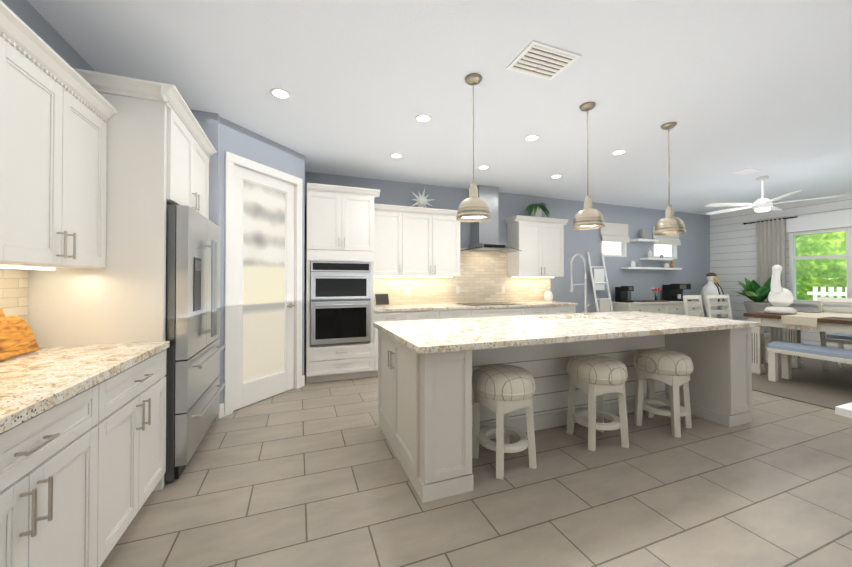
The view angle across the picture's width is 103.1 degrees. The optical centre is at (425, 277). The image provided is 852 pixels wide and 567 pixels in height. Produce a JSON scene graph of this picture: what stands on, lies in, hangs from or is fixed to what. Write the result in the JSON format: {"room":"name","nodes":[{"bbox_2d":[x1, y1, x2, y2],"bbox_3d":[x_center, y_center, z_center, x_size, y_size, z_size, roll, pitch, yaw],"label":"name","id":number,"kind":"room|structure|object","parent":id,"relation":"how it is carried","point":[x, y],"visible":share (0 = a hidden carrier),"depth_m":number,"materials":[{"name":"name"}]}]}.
{"room":"kitchen","nodes":[
{"label":"kitchen","id":0,"kind":"room"},
{"bbox_2d":[1,0,114,94],"bbox_3d":[-1.675,-0.130,0.269,0.120,2.840,8.720,0,-1,-21],"label":"wall","id":1,"kind":"structure","parent":0,"point":[33,19],"depth_m":2.02,"materials":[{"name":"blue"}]},
{"bbox_2d":[0,8,15,267],"bbox_3d":[-1.626,-0.537,0.815,0.345,0.945,0.920,0,-1,-21],"label":"upper cabinet","id":2,"kind":"object","parent":1,"relation":"attached to","point":[7,23],"depth_m":1.32,"materials":[{"name":"white wood"}]},
{"bbox_2d":[9,20,111,269],"bbox_3d":[-1.897,-0.530,1.535,0.345,0.945,0.860,0,-1,-21],"label":"upper cabinet","id":3,"kind":"object","parent":1,"relation":"attached to","point":[57,111],"depth_m":1.58,"materials":[{"name":"white wood"}]},
{"bbox_2d":[190,109,304,420],"bbox_3d":[-2.161,-0.097,3.826,1.480,2.840,1.480,0,-1,-21],"label":"wall","id":4,"kind":"structure","parent":0,"point":[223,135],"depth_m":3.25,"materials":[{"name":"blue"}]},
{"bbox_2d":[224,151,302,415],"bbox_3d":[-1.761,0.057,3.691,0.120,2.530,0.980,0,-1,24],"label":"door frame","id":5,"kind":"structure","parent":4,"relation":"attached to","point":[231,160],"depth_m":3.30,"materials":[{"name":"white wood"}]},
{"bbox_2d":[233,165,294,410],"bbox_3d":[-1.754,0.098,3.686,0.601,2.432,0.604,0,-1,-21],"label":"pantry door","id":6,"kind":"structure","parent":4,"relation":"in","point":[263,347],"depth_m":3.65,"materials":[{"name":"white"}]},
{"bbox_2d":[27,0,851,214],"bbox_3d":[3.280,-1.583,2.150,10.710,0.100,8.720,0,-1,-21],"label":"ceiling","id":7,"kind":"structure","parent":0,"point":[728,87],"depth_m":2.67,"materials":[{"name":"white paint"}]},
{"bbox_2d":[270,88,290,99],"bbox_3d":[-1.203,-1.523,2.800,0.163,0.006,0.163,0,-1,-30],"label":"recessed light","id":8,"kind":"object","parent":7,"relation":"in","point":[280,93],"depth_m":2.79,"materials":[{"name":"white plastic"}]},
{"bbox_2d":[390,153,402,157],"bbox_3d":[-0.367,-1.511,4.184,0.163,0.006,0.163,0,-1,30],"label":"recessed light","id":9,"kind":"object","parent":7,"relation":"in","point":[394,155],"depth_m":4.17,"materials":[{"name":"white plastic"}]},
{"bbox_2d":[415,114,431,122],"bbox_3d":[-0.026,-1.520,3.223,0.163,0.006,0.163,0,-1,-27],"label":"recessed light","id":10,"kind":"object","parent":7,"relation":"in","point":[422,118],"depth_m":3.22,"materials":[{"name":"white"}]},
{"bbox_2d":[456,73,490,221],"bbox_3d":[0.363,-0.987,2.584,0.260,1.082,0.260,0,-1,-21],"label":"pendant light","id":11,"kind":"object","parent":7,"relation":"hanging from","point":[473,207],"visible":1,"depth_m":2.53,"materials":[{"name":"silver metal"}]},
{"bbox_2d":[478,165,489,169],"bbox_3d":[0.788,-1.507,4.608,0.163,0.006,0.163,0,-1,-27],"label":"recessed light","id":12,"kind":"object","parent":7,"relation":"in","point":[482,167],"depth_m":4.61,"materials":[{"name":"white"}]},
{"bbox_2d":[524,134,539,140],"bbox_3d":[1.144,-1.515,3.663,0.163,0.006,0.163,0,-1,-27],"label":"recessed light","id":13,"kind":"object","parent":7,"relation":"in","point":[534,137],"depth_m":3.65,"materials":[{"name":"white plastic"}]},
{"bbox_2d":[506,40,580,80],"bbox_3d":[0.823,-1.522,2.388,0.400,0.016,0.300,0,-1,-21],"label":"ceiling vent","id":14,"kind":"object","parent":7,"relation":"in","point":[541,60],"depth_m":2.36,"materials":[{"name":"white metal"}]},
{"bbox_2d":[551,175,561,177],"bbox_3d":[1.936,-1.503,5.020,0.163,0.006,0.163,0,-1,-27],"label":"recessed light","id":15,"kind":"object","parent":7,"relation":"in","point":[554,176],"depth_m":5.01,"materials":[{"name":"white"}]},
{"bbox_2d":[572,102,604,229],"bbox_3d":[1.429,-0.983,2.986,0.260,1.082,0.260,0,-1,-21],"label":"pendant light","id":16,"kind":"object","parent":7,"relation":"hanging from","point":[588,217],"visible":1,"depth_m":2.95,"materials":[{"name":"silver metal"}]},
{"bbox_2d":[611,150,626,154],"bbox_3d":[2.324,-1.512,4.076,0.163,0.006,0.163,0,-1,-30],"label":"recessed light","id":17,"kind":"object","parent":7,"relation":"in","point":[618,152],"depth_m":4.07,"materials":[{"name":"white plastic"}]},
{"bbox_2d":[654,122,685,234],"bbox_3d":[2.412,-0.980,3.356,0.260,1.082,0.260,0,-1,-21],"label":"pendant light","id":18,"kind":"object","parent":7,"relation":"hanging from","point":[669,224],"visible":1,"depth_m":3.32,"materials":[{"name":"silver metal"}]},
{"bbox_2d":[732,167,761,174],"bbox_3d":[4.522,-1.503,4.766,0.300,0.010,0.200,0,-1,-21],"label":"ceiling vent","id":19,"kind":"object","parent":7,"relation":"in","point":[749,170],"depth_m":4.76,"materials":[{"name":"white"}]},
{"bbox_2d":[706,176,841,214],"bbox_3d":[5.044,-1.247,5.112,1.500,0.514,1.476,0,-1,-21],"label":"ceiling fan","id":20,"kind":"object","parent":7,"relation":"hanging from","point":[762,204],"visible":1,"depth_m":5.05,"materials":[{"name":"white"}]},
{"bbox_2d":[100,351,851,566],"bbox_3d":[3.280,1.357,2.123,10.710,0.100,8.720,0,-1,-21],"label":"floor","id":21,"kind":"structure","parent":0,"point":[310,475],"depth_m":2.00,"materials":[{"name":"tile"}]},
{"bbox_2d":[0,380,111,566],"bbox_3d":[-1.506,0.858,0.911,0.645,0.875,0.880,0,-1,-21],"label":"base cabinet","id":22,"kind":"object","parent":21,"relation":"on","point":[82,450],"depth_m":1.17,"materials":[{"name":"white wood"}]},
{"bbox_2d":[0,341,169,435],"bbox_3d":[-1.229,0.393,0.197,0.662,0.040,3.820,0,-1,-21],"label":"countertop","id":23,"kind":"structure","parent":22,"relation":"on","point":[34,383],"depth_m":1.37,"materials":[{"name":"beige stone"}]},
{"bbox_2d":[0,308,39,359],"bbox_3d":[-2.004,0.220,1.566,0.101,0.324,0.425,0,-1,-21],"label":"cutting boards","id":24,"kind":"object","parent":23,"relation":"on","point":[17,337],"visible":1,"depth_m":1.66,"materials":[{"name":"brown wood"}]},
{"bbox_2d":[28,68,216,491],"bbox_3d":[-2.062,0.068,2.461,0.697,2.485,1.132,0,-1,-21],"label":"surround","id":25,"kind":"object","parent":21,"relation":"on","point":[161,152],"visible":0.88,"depth_m":2.04,"materials":[{"name":"white"}]},
{"bbox_2d":[112,348,166,548],"bbox_3d":[-1.764,0.865,1.594,0.645,0.875,0.820,0,-1,-21],"label":"base cabinet","id":26,"kind":"object","parent":21,"relation":"on","point":[139,393],"depth_m":1.71,"materials":[{"name":"white wood"}]},
{"bbox_2d":[164,204,225,482],"bbox_3d":[-2.011,0.416,2.514,0.777,1.760,0.958,0,-1,-21],"label":"fridge","id":27,"kind":"object","parent":21,"relation":"on","point":[194,387],"visible":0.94,"depth_m":2.23,"materials":[{"name":"silver metal"}]},
{"bbox_2d":[309,263,309,342],"bbox_3d":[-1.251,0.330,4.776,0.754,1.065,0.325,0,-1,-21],"label":"base cabinet","id":28,"kind":"object","parent":21,"relation":"on","point":[309,263],"depth_m":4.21,"materials":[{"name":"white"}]},
{"bbox_2d":[305,339,376,382],"bbox_3d":[-1.195,1.096,4.619,0.845,0.470,0.645,0,-1,-21],"label":"base cabinet","id":29,"kind":"object","parent":21,"relation":"on","point":[344,361],"depth_m":4.34,"materials":[{"name":"white wood"}]},
{"bbox_2d":[371,311,412,375],"bbox_3d":[-0.566,0.896,4.858,0.500,0.875,0.645,0,-1,-21],"label":"base cabinet","id":30,"kind":"object","parent":21,"relation":"on","point":[376,316],"depth_m":4.52,"materials":[{"name":"white wood"}]},
{"bbox_2d":[371,301,576,310],"bbox_3d":[0.818,0.442,5.377,3.449,0.040,0.662,0,-1,-21],"label":"countertop","id":31,"kind":"structure","parent":30,"relation":"on","point":[393,306],"depth_m":5.05,"materials":[{"name":"beige stone"}]},
{"bbox_2d":[374,293,389,305],"bbox_3d":[-0.663,0.321,5.012,0.240,0.191,0.108,0,-1,-33],"label":"tablet stand","id":32,"kind":"object","parent":31,"relation":"on","point":[381,299],"visible":0.98,"depth_m":4.98,"materials":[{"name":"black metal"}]},
{"bbox_2d":[457,302,518,305],"bbox_3d":[1.013,0.417,5.466,0.900,0.009,0.500,0,-1,-21],"label":"cooktop","id":33,"kind":"object","parent":31,"relation":"in","point":[490,303],"visible":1,"depth_m":5.45,"materials":[{"name":"black glass"}]},
{"bbox_2d":[544,287,552,301],"bbox_3d":[2.176,0.289,6.013,0.160,0.275,0.160,0,-1,-21],"label":"pineapple","id":34,"kind":"object","parent":31,"relation":"on","point":[548,295],"visible":1,"depth_m":5.96,"materials":[{"name":"white ceramic"}]},
{"bbox_2d":[413,311,444,319],"bbox_3d":[-0.154,0.897,5.013,0.620,0.875,0.645,0,-1,-21],"label":"base cabinet","id":35,"kind":"object","parent":21,"relation":"on","point":[417,315],"depth_m":4.75,"materials":[{"name":"white wood"}]},
{"bbox_2d":[445,311,476,318],"bbox_3d":[0.314,0.899,5.190,0.620,0.875,0.645,0,-1,-21],"label":"base cabinet","id":36,"kind":"object","parent":21,"relation":"on","point":[448,314],"depth_m":4.92,"materials":[{"name":"white wood"}]},
{"bbox_2d":[477,307,528,317],"bbox_3d":[0.988,0.901,5.444,1.060,0.875,0.645,0,-1,-21],"label":"base cabinet","id":37,"kind":"object","parent":21,"relation":"on","point":[485,311],"depth_m":5.18,"materials":[{"name":"white wood"}]},
{"bbox_2d":[472,364,536,479],"bbox_3d":[0.549,0.975,2.411,0.445,0.671,0.445,0,-1,-21],"label":"stool","id":38,"kind":"object","parent":21,"relation":"on","point":[501,391],"visible":1,"depth_m":2.28,"materials":[{"name":"beige"}]},
{"bbox_2d":[529,307,552,314],"bbox_3d":[1.661,0.903,5.698,0.620,0.875,0.645,0,-1,-21],"label":"base cabinet","id":39,"kind":"object","parent":21,"relation":"on","point":[532,310],"depth_m":5.43,"materials":[{"name":"white wood"}]},
{"bbox_2d":[375,315,751,502],"bbox_3d":[1.259,0.878,3.060,3.255,0.876,1.168,0,-1,-21],"label":"kitchen island","id":40,"kind":"object","parent":21,"relation":"on","point":[427,369],"depth_m":2.84,"materials":[{"name":"white wood"}]},
{"bbox_2d":[373,311,760,354],"bbox_3d":[1.274,0.420,3.058,3.277,0.040,1.250,0,-1,-21],"label":"island countertop","id":41,"kind":"structure","parent":40,"relation":"on","point":[433,336],"depth_m":2.70,"materials":[{"name":"beige stone"}]},
{"bbox_2d":[570,254,589,313],"bbox_3d":[1.748,0.067,3.823,0.293,0.677,0.056,0,-1,-21],"label":"faucet","id":42,"kind":"object","parent":41,"relation":"on","point":[585,311],"visible":1,"depth_m":3.83,"materials":[{"name":"silver metal"}]},
{"bbox_2d":[553,307,575,313],"bbox_3d":[2.120,0.905,5.870,0.600,0.875,0.645,0,-1,-21],"label":"base cabinet","id":43,"kind":"object","parent":21,"relation":"on","point":[556,310],"depth_m":5.59,"materials":[{"name":"white wood"}]},
{"bbox_2d":[566,355,628,451],"bbox_3d":[1.384,0.979,2.748,0.447,0.671,0.447,0,-1,-21],"label":"stool","id":44,"kind":"object","parent":21,"relation":"on","point":[592,377],"visible":1,"depth_m":2.61,"materials":[{"name":"beige fabric"}]},
{"bbox_2d":[587,252,612,311],"bbox_3d":[3.390,0.423,6.475,0.400,1.858,0.409,0,-1,-21],"label":"ladder","id":45,"kind":"object","parent":21,"relation":"on","point":[598,283],"visible":0.6,"depth_m":6.52,"materials":[{"name":"white wood"}]},
{"bbox_2d":[610,300,702,316],"bbox_3d":[4.739,0.917,6.933,2.150,0.870,0.474,0,-1,-21],"label":"buffet","id":46,"kind":"object","parent":21,"relation":"on","point":[674,307],"visible":0.25,"depth_m":6.66,"materials":[{"name":"beige wood"}]},
{"bbox_2d":[615,286,638,302],"bbox_3d":[3.954,0.318,6.666,0.290,0.320,0.272,0,-1,-21],"label":"coffee machine","id":47,"kind":"object","parent":46,"relation":"on","point":[623,293],"depth_m":6.65,"materials":[{"name":"black plastic"}]},
{"bbox_2d":[639,300,670,301],"bbox_3d":[4.576,0.470,6.873,0.700,0.020,0.280,0,-1,-21],"label":"tray","id":48,"kind":"object","parent":46,"relation":"on","point":[639,300],"depth_m":6.86,"materials":[{"name":"black plastic"}]},
{"bbox_2d":[652,288,660,300],"bbox_3d":[4.686,0.329,6.873,0.158,0.261,0.161,0,-1,-21],"label":"flower vase","id":49,"kind":"object","parent":46,"relation":"on","point":[656,297],"visible":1,"depth_m":6.84,"materials":[{"name":"clear glass"}]},
{"bbox_2d":[662,284,690,300],"bbox_3d":[5.318,0.303,7.174,0.400,0.360,0.323,0,-1,-21],"label":"coffee machine","id":50,"kind":"object","parent":46,"relation":"on","point":[672,292],"depth_m":7.12,"materials":[{"name":"black plastic"}]},
{"bbox_2d":[632,349,693,437],"bbox_3d":[2.099,0.981,3.006,0.445,0.671,0.445,0,-1,-21],"label":"stool","id":51,"kind":"object","parent":21,"relation":"on","point":[673,369],"visible":1,"depth_m":2.90,"materials":[{"name":"beige fabric"}]},
{"bbox_2d":[700,273,727,317],"bbox_3d":[6.128,0.619,7.205,0.380,1.470,0.450,0,-1,-21],"label":"vase","id":52,"kind":"object","parent":21,"relation":"on","point":[711,287],"visible":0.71,"depth_m":7.14,"materials":[{"name":"white ceramic"}]},
{"bbox_2d":[730,276,788,347],"bbox_3d":[6.463,0.641,6.536,0.811,1.413,0.914,0,-1,-21],"label":"potted plant","id":53,"kind":"object","parent":21,"relation":"on","point":[755,292],"visible":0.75,"depth_m":6.45,"materials":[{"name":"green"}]},
{"bbox_2d":[752,352,851,409],"bbox_3d":[5.539,1.319,4.027,3.200,0.012,3.450,0,-1,-21],"label":"rug","id":54,"kind":"object","parent":21,"relation":"on","point":[811,381],"visible":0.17,"depth_m":4.17,"materials":[{"name":"brown carpet"}]},
{"bbox_2d":[683,295,703,316],"bbox_3d":[4.492,0.810,5.282,0.504,1.057,0.613,0,-1,-29],"label":"chair","id":55,"kind":"object","parent":54,"relation":"on","point":[687,305],"visible":0.33,"depth_m":5.50,"materials":[{"name":"beige wood"}]},
{"bbox_2d":[704,295,770,362],"bbox_3d":[5.030,0.812,5.485,0.504,1.057,0.613,0,-1,-15],"label":"chair","id":56,"kind":"object","parent":54,"relation":"on","point":[727,304],"visible":0.46,"depth_m":5.71,"materials":[{"name":"beige wood"}]},
{"bbox_2d":[744,311,851,374],"bbox_3d":[5.375,0.903,3.814,1.120,0.840,2.360,0,-1,-21],"label":"dining table","id":57,"kind":"object","parent":54,"relation":"on","point":[837,325],"visible":0.77,"depth_m":4.59,"materials":[{"name":"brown wood"}]},
{"bbox_2d":[762,311,851,331],"bbox_3d":[5.339,0.559,3.908,1.139,0.167,2.155,0,-1,-21],"label":"table runner","id":58,"kind":"object","parent":57,"relation":"on","point":[804,319],"visible":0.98,"depth_m":4.23,"materials":[{"name":"beige fabric"}]},
{"bbox_2d":[764,265,796,313],"bbox_3d":[4.892,0.151,4.644,0.437,0.662,0.320,0,-1,-21],"label":"sculpture","id":59,"kind":"object","parent":58,"relation":"on","point":[780,299],"visible":1,"depth_m":4.55,"materials":[{"name":"white ceramic"}]},
{"bbox_2d":[766,341,851,381],"bbox_3d":[4.711,1.073,4.043,0.400,0.505,0.820,0,-1,-21],"label":"bench","id":60,"kind":"object","parent":54,"relation":"on","point":[786,350],"visible":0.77,"depth_m":4.16,"materials":[{"name":"beige wood"}]},
{"bbox_2d":[817,297,851,369],"bbox_3d":[5.966,0.805,4.700,0.613,1.057,0.504,0,-1,-21],"label":"chair","id":61,"kind":"object","parent":54,"relation":"on","point":[840,339],"visible":0.62,"depth_m":4.77,"materials":[{"name":"beige wood"}]},
{"bbox_2d":[835,402,851,417],"bbox_3d":[2.688,0.961,1.428,1.170,0.680,0.890,0,-1,-21],"label":"side table","id":62,"kind":"object","parent":21,"relation":"on","point":[844,410],"visible":1,"depth_m":1.62,"materials":[{"name":"white wood"}]},
{"bbox_2d":[304,172,709,371],"bbox_3d":[1.764,-0.075,6.160,10.470,2.840,0.120,0,-1,-21],"label":"wall","id":63,"kind":"structure","parent":0,"point":[692,260],"depth_m":6.65,"materials":[{"name":"grey"}]},
{"bbox_2d":[306,183,376,262],"bbox_3d":[-1.195,-0.685,4.636,0.845,0.961,0.645,0,-1,-21],"label":"upper cabinet","id":64,"kind":"object","parent":63,"relation":"attached to","point":[339,223],"depth_m":4.32,"materials":[{"name":"white wood"}]},
{"bbox_2d":[310,261,370,345],"bbox_3d":[-1.122,0.326,4.434,0.745,1.055,0.387,0,-1,-21],"label":"wall oven","id":65,"kind":"object","parent":64,"relation":"in","point":[340,303],"visible":1,"depth_m":4.30,"materials":[{"name":"silver metal"}]},
{"bbox_2d":[374,203,405,276],"bbox_3d":[-0.601,-0.534,5.020,0.533,1.015,0.345,0,-1,-21],"label":"upper cabinet","id":66,"kind":"object","parent":63,"relation":"attached to","point":[389,220],"depth_m":4.87,"materials":[{"name":"white wood"}]},
{"bbox_2d":[406,207,459,276],"bbox_3d":[0.006,-0.532,5.248,1.005,1.015,0.345,0,-1,-21],"label":"upper cabinet","id":67,"kind":"object","parent":63,"relation":"attached to","point":[410,241],"depth_m":5.10,"materials":[{"name":"white wood"}]},
{"bbox_2d":[412,189,434,207],"bbox_3d":[-0.054,-1.187,5.250,0.412,0.434,0.120,0,-1,-21],"label":"decor","id":68,"kind":"object","parent":67,"relation":"on","point":[422,200],"visible":0.83,"depth_m":5.21,"materials":[{"name":"white ceramic"}]},
{"bbox_2d":[460,185,521,252],"bbox_3d":[1.015,-0.966,5.531,0.940,1.068,0.515,0,-1,-21],"label":"range hood","id":69,"kind":"object","parent":63,"relation":"attached to","point":[484,235],"visible":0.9,"depth_m":5.51,"materials":[{"name":"silver metal"}]},
{"bbox_2d":[506,215,565,277],"bbox_3d":[1.934,-0.525,5.975,0.945,1.015,0.345,0,-1,-21],"label":"upper cabinet","id":70,"kind":"object","parent":63,"relation":"attached to","point":[540,240],"depth_m":5.80,"materials":[{"name":"white wood"}]},
{"bbox_2d":[525,202,548,217],"bbox_3d":[1.977,-1.182,5.936,0.560,0.296,0.380,0,-1,-21],"label":"potted plant","id":71,"kind":"object","parent":70,"relation":"on","point":[535,210],"visible":0.94,"depth_m":5.92,"materials":[{"name":"green plant"}]},
{"bbox_2d":[600,235,626,256],"bbox_3d":[3.802,-0.748,6.910,0.710,0.640,0.085,0,-1,-21],"label":"transom window","id":72,"kind":"structure","parent":63,"relation":"in","point":[624,248],"depth_m":6.97,"materials":[{"name":"white"}]},
{"bbox_2d":[600,222,629,242],"bbox_3d":[3.798,-0.912,6.828,0.789,0.376,0.055,0,-1,-21],"label":"roman shade","id":73,"kind":"object","parent":72,"relation":"attached to","point":[613,232],"depth_m":6.84,"materials":[{"name":"white fabric"}]},
{"bbox_2d":[620,238,681,269],"bbox_3d":[4.754,-0.486,7.118,1.600,0.620,0.196,0,-1,-21],"label":"floating shelves","id":74,"kind":"object","parent":63,"relation":"attached to","point":[648,258],"visible":0.96,"depth_m":7.03,"materials":[{"name":"white wood"}]},
{"bbox_2d":[630,261,640,266],"bbox_3d":[4.245,-0.280,6.926,0.284,0.102,0.100,0,-1,-21],"label":"decor","id":75,"kind":"object","parent":74,"relation":"on","point":[632,264],"depth_m":6.91,"materials":[{"name":"white ceramic"}]},
{"bbox_2d":[640,229,645,238],"bbox_3d":[4.451,-0.903,7.010,0.146,0.190,0.100,0,-1,-21],"label":"decor","id":76,"kind":"object","parent":74,"relation":"on","point":[642,236],"depth_m":7.00,"materials":[{"name":"white ceramic"}]},
{"bbox_2d":[664,261,673,267],"bbox_3d":[5.180,-0.286,7.279,0.283,0.133,0.100,0,-1,-21],"label":"decor","id":77,"kind":"object","parent":74,"relation":"on","point":[666,265],"depth_m":7.29,"materials":[{"name":"white ceramic"}]},
{"bbox_2d":[653,244,676,258],"bbox_3d":[5.229,-0.743,7.448,0.780,0.640,0.085,0,-1,-21],"label":"transom window","id":78,"kind":"structure","parent":63,"relation":"in","point":[674,254],"depth_m":7.53,"materials":[{"name":"white"}]},
{"bbox_2d":[652,226,680,244],"bbox_3d":[5.214,-0.906,7.362,0.885,0.375,0.055,0,-1,-21],"label":"roman shade","id":79,"kind":"object","parent":63,"relation":"attached to","point":[663,239],"depth_m":7.36,"materials":[{"name":"white fabric"}]},
{"bbox_2d":[710,192,851,346],"bbox_3d":[8.235,-0.095,4.004,0.120,2.840,8.720,0,-1,-21],"label":"wall","id":80,"kind":"structure","parent":0,"point":[733,258],"depth_m":7.34,"materials":[{"name":"white wood"}]},
{"bbox_2d":[743,216,797,341],"bbox_3d":[7.011,0.065,6.886,0.130,2.548,0.841,0,-1,-21],"label":"curtain","id":81,"kind":"object","parent":80,"relation":"hanging from","point":[770,242],"visible":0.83,"depth_m":6.85,"materials":[{"name":"grey fabric"}]},
{"bbox_2d":[786,209,851,232],"bbox_3d":[7.684,-1.054,5.200,0.067,0.300,3.150,0,-1,-21],"label":"window valance","id":82,"kind":"object","parent":80,"relation":"attached to","point":[828,220],"visible":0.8,"depth_m":6.22,"materials":[{"name":"white fabric"}]},
{"bbox_2d":[789,227,851,306],"bbox_3d":[7.732,-0.199,5.226,0.140,1.390,3.160,0,-1,-21],"label":"dining room window","id":83,"kind":"structure","parent":80,"relation":"in","point":[794,258],"depth_m":6.28,"materials":[{"name":"white"}]},
{"bbox_2d":[801,341,851,349],"bbox_3d":[8.164,1.259,3.980,0.018,0.130,8.449,0,-1,-21],"label":"baseboard","id":84,"kind":"structure","parent":80,"relation":"attached to","point":[802,342],"depth_m":6.26,"materials":[{"name":"white wood"}]},
{"label":"outside","id":85,"kind":"structure","parent":0,"visible":0},
{"bbox_3d":[5.377,1.701,6.864,31.200,0.100,29.080,0,-1,-21],"label":"lawn","id":86,"kind":"structure","parent":85,"visible":0},
{"bbox_2d":[602,241,671,256],"bbox_3d":[6.339,-1.459,11.146,14.000,6.300,0.200,0,-1,-21],"label":"neighbor","id":87,"kind":"object","parent":86,"relation":"on","point":[661,249],"depth_m":11.03,"materials":[{"name":"white"}]},
{"bbox_2d":[796,231,846,299],"bbox_3d":[13.107,-0.466,2.727,2.665,4.157,16.152,0,-1,-21],"label":"hedge","id":88,"kind":"object","parent":86,"relation":"on","point":[828,243],"depth_m":8.36,"materials":[{"name":"green plant"}]},
{"bbox_2d":[807,287,846,299],"bbox_3d":[9.678,0.931,7.381,0.050,1.450,1.900,0,-1,-21],"label":"fence","id":89,"kind":"object","parent":86,"relation":"on","point":[822,293],"depth_m":7.93,"materials":[{"name":"white wood"}]}
]}

